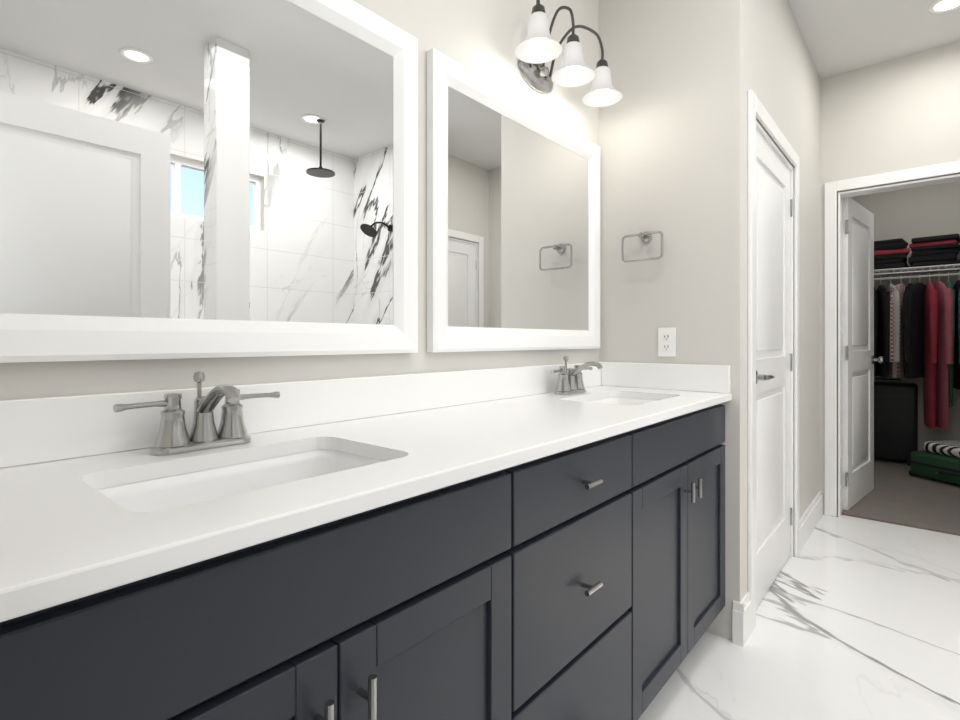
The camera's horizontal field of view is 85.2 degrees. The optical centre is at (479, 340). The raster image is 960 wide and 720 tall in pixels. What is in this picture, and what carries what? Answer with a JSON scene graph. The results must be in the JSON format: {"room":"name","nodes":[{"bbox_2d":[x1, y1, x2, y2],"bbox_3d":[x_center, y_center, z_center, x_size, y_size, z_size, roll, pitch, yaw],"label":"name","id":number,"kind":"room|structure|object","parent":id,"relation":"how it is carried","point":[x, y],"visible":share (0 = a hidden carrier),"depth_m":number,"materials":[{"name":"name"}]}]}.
{"room":"bathroom","nodes":[
{"label":"bathroom","id":0,"kind":"room"},
{"bbox_2d":[0,0,598,399],"bbox_3d":[-0.238,-0.281,1.482,0.120,2.770,2.420,0,0,41],"label":"wall","id":1,"kind":"structure","parent":0,"point":[484,38],"depth_m":1.48,"materials":[{"name":"paint"}]},
{"bbox_2d":[0,0,417,362],"bbox_3d":[-0.481,-0.396,1.080,0.030,0.858,0.933,0,0,41],"label":"mirror","id":2,"kind":"object","parent":1,"relation":"attached to","point":[204,178],"visible":1,"depth_m":1.02,"materials":[{"name":"white mirror"}]},
{"bbox_2d":[0,365,599,467],"bbox_3d":[-0.139,0.142,1.483,0.020,0.102,2.046,0,0,41],"label":"backsplash","id":3,"kind":"structure","parent":1,"relation":"attached to","point":[60,427],"depth_m":1.14,"materials":[{"name":"white stone"}]},
{"bbox_2d":[427,48,599,351],"bbox_3d":[0.181,-0.396,1.853,0.030,0.858,0.990,0,0,41],"label":"mirror","id":4,"kind":"object","parent":1,"relation":"attached to","point":[513,222],"visible":0.98,"depth_m":1.74,"materials":[{"name":"white mirror"}]},
{"bbox_2d":[515,0,621,106],"bbox_3d":[0.303,-1.046,1.854,0.213,0.276,0.580,0,0,41],"label":"sconce","id":5,"kind":"object","parent":1,"relation":"attached to","point":[538,48],"visible":1,"depth_m":1.84,"materials":[{"name":"white glass"}]},
{"bbox_2d":[599,0,746,639],"bbox_3d":[0.764,-0.281,2.124,0.566,2.770,0.100,0,0,41],"label":"wall","id":6,"kind":"structure","parent":0,"point":[673,141],"depth_m":2.03,"materials":[{"name":"paint"}]},
{"bbox_2d":[621,231,662,262],"bbox_3d":[0.661,-0.381,2.107,0.174,0.125,0.057,0,0,41],"label":"towel ring","id":7,"kind":"object","parent":6,"relation":"attached to","point":[646,237],"visible":1,"depth_m":2.10,"materials":[{"name":"silver metal"}]},
{"bbox_2d":[600,362,730,391],"bbox_3d":[0.721,0.142,2.078,0.512,0.102,0.022,0,0,41],"label":"backsplash","id":8,"kind":"structure","parent":6,"relation":"attached to","point":[690,377],"depth_m":2.04,"materials":[{"name":"white stone"}]},
{"bbox_2d":[658,328,675,356],"bbox_3d":[0.741,0.006,2.070,0.070,0.115,0.008,0,0,41],"label":"electrical outlet plate","id":9,"kind":"object","parent":6,"relation":"attached to","point":[666,342],"visible":1,"depth_m":2.07,"materials":[{"name":"white plastic"}]},
{"bbox_2d":[732,600,744,646],"bbox_3d":[0.939,1.028,1.897,0.037,0.150,0.016,0,0,41],"label":"baseboard","id":10,"kind":"structure","parent":6,"relation":"attached to","point":[738,624],"depth_m":1.89,"materials":[{"name":"white wood"}]},
{"bbox_2d":[740,592,751,643],"bbox_3d":[0.987,1.028,1.936,0.016,0.150,0.104,0,0,41],"label":"baseboard","id":11,"kind":"structure","parent":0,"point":[746,601],"depth_m":1.93,"materials":[{"name":"white wood"}]},
{"bbox_2d":[747,0,751,591],"bbox_3d":[0.991,-0.281,2.045,0.120,2.770,0.075,0,0,41],"label":"wall","id":12,"kind":"structure","parent":0,"point":[749,44],"depth_m":1.98,"materials":[{"name":"paint"}]},
{"bbox_2d":[752,0,819,517],"bbox_3d":[1.570,-0.282,2.721,0.120,2.770,1.705,0,0,41],"label":"wall","id":13,"kind":"structure","parent":0,"point":[806,113],"depth_m":2.88,"materials":[{"name":"paint"}]},
{"bbox_2d":[756,128,791,607],"bbox_3d":[1.312,0.111,2.374,0.152,1.973,0.812,0,0,41],"label":"door","id":14,"kind":"structure","parent":13,"relation":"in","point":[773,359],"depth_m":2.37,"materials":[{"name":"white wood"}]},
{"bbox_2d":[748,89,799,630],"bbox_3d":[1.285,0.076,2.389,0.152,2.055,0.970,0,0,41],"label":"door frame","id":15,"kind":"structure","parent":13,"relation":"attached to","point":[757,110],"depth_m":2.20,"materials":[{"name":"white wood"}]},
{"bbox_2d":[638,514,959,719],"bbox_3d":[1.550,1.129,1.187,3.220,0.050,4.300,0,0,41],"label":"floor","id":16,"kind":"structure","parent":0,"point":[857,618],"depth_m":1.90,"materials":[{"name":"white tile"}]},
{"bbox_2d":[0,396,731,719],"bbox_3d":[0.061,0.661,1.311,0.548,0.884,2.046,0,0,41],"label":"bathroom vanity","id":17,"kind":"object","parent":16,"relation":"on","point":[536,542],"depth_m":0.79,"materials":[{"name":"grey"}]},
{"bbox_2d":[0,384,731,603],"bbox_3d":[0.056,0.206,1.315,0.536,0.026,2.046,0,0,41],"label":"countertop","id":18,"kind":"structure","parent":17,"relation":"on","point":[63,523],"depth_m":0.77,"materials":[{"name":"white stone"}]},
{"bbox_2d":[108,371,283,455],"bbox_3d":[-0.464,0.125,0.915,0.158,0.136,0.280,0,0,41],"label":"faucet","id":19,"kind":"object","parent":18,"relation":"on","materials":[{"name":"silver metal"}]},
{"bbox_2d":[112,444,375,503],"bbox_3d":[-0.344,0.284,0.819,0.278,0.154,0.428,0,0,41],"label":"sink","id":20,"kind":"object","parent":18,"relation":"in","point":[193,479],"depth_m":0.92,"materials":[{"name":"white ceramic"}]},
{"bbox_2d":[548,356,603,395],"bbox_3d":[0.370,0.125,1.889,0.158,0.136,0.280,0,0,41],"label":"faucet","id":21,"kind":"object","parent":18,"relation":"on","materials":[{"name":"silver metal"}]},
{"bbox_2d":[588,392,655,403],"bbox_3d":[0.487,0.284,1.789,0.278,0.154,0.428,0,0,41],"label":"sink","id":22,"kind":"object","parent":18,"relation":"in","point":[617,397],"depth_m":1.99,"materials":[{"name":"white ceramic"}]},
{"bbox_2d":[800,490,822,551],"bbox_3d":[1.914,1.028,3.018,0.016,0.150,0.805,0,0,41],"label":"baseboard","id":23,"kind":"structure","parent":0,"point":[811,516],"depth_m":2.98,"materials":[{"name":"white wood"}]},
{"bbox_2d":[788,0,959,78],"bbox_3d":[2.273,-1.706,2.029,3.220,0.080,6.520,0,0,41],"label":"ceiling","id":24,"kind":"structure","parent":0,"point":[841,36],"depth_m":2.81,"materials":[{"name":"paint"}]},
{"bbox_2d":[927,0,959,13],"bbox_3d":[2.316,-1.662,2.572,0.170,0.008,0.170,0,0,41],"label":"recessed light","id":25,"kind":"object","parent":24,"relation":"in","point":[940,6],"visible":1,"depth_m":2.60,"materials":[{"name":"white"}]},
{"bbox_2d":[820,41,959,513],"bbox_3d":[2.298,-0.281,3.299,1.474,2.770,0.120,0,0,41],"label":"wall","id":26,"kind":"structure","parent":0,"point":[899,114],"depth_m":3.12,"materials":[{"name":"paint"}]},
{"bbox_2d":[843,197,883,509],"bbox_3d":[2.635,0.081,3.581,0.185,2.018,0.741,0,0,41],"label":"door","id":27,"kind":"structure","parent":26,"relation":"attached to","point":[859,359],"depth_m":3.53,"materials":[{"name":"white wood"}]},
{"bbox_2d":[824,161,959,516],"bbox_3d":[2.569,0.053,3.066,0.900,2.100,0.152,0,0,41],"label":"trim","id":28,"kind":"structure","parent":26,"relation":"attached to","point":[833,336],"depth_m":3.27,"materials":[{"name":"white wood"}]},
{"bbox_2d":[842,458,959,535],"bbox_3d":[3.561,1.123,3.717,1.900,0.062,2.280,0,0,41],"label":"floor","id":29,"kind":"structure","parent":0,"point":[898,494],"depth_m":3.54,"materials":[{"name":"beige carpet"}]},
{"bbox_2d":[874,378,917,465],"bbox_3d":[3.684,0.716,4.736,0.440,0.747,0.274,0,0,41],"label":"suitcase","id":30,"kind":"object","parent":29,"relation":"on","point":[895,420],"visible":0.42,"depth_m":4.59,"materials":[{"name":"black"}]},
{"bbox_2d":[908,440,959,484],"bbox_3d":[3.730,0.943,3.916,0.501,0.293,0.730,0,0,-14],"label":"suitcase","id":31,"kind":"object","parent":29,"relation":"on","point":[938,460],"visible":1,"depth_m":4.01,"materials":[{"name":"green"}]},
{"bbox_2d":[855,184,959,450],"bbox_3d":[4.264,-0.281,4.537,1.900,2.770,0.120,0,0,41],"label":"wall","id":32,"kind":"structure","parent":0,"point":[921,212],"depth_m":4.70,"materials":[{"name":"paint"}]},
{"bbox_2d":[874,264,959,279],"bbox_3d":[4.087,-0.452,4.331,1.640,0.339,0.425,0,0,41],"label":"wire shelf","id":33,"kind":"object","parent":32,"relation":"attached to","point":[937,268],"visible":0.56,"depth_m":4.46,"materials":[{"name":"white metal"}]},
{"bbox_2d":[874,272,959,430],"bbox_3d":[3.910,0.074,4.248,1.276,1.276,0.588,0,0,41],"label":"garment","id":34,"kind":"object","parent":33,"relation":"hanging from","point":[916,330],"visible":0.92,"depth_m":4.28,"materials":[{"name":"fabric"}]},
{"bbox_2d":[874,234,959,269],"bbox_3d":[4.009,-0.753,4.379,1.260,0.261,0.396,0,0,41],"label":"stack","id":35,"kind":"object","parent":33,"relation":"on","point":[926,251],"visible":0.79,"depth_m":4.42,"materials":[{"name":"fabric"}]}
]}

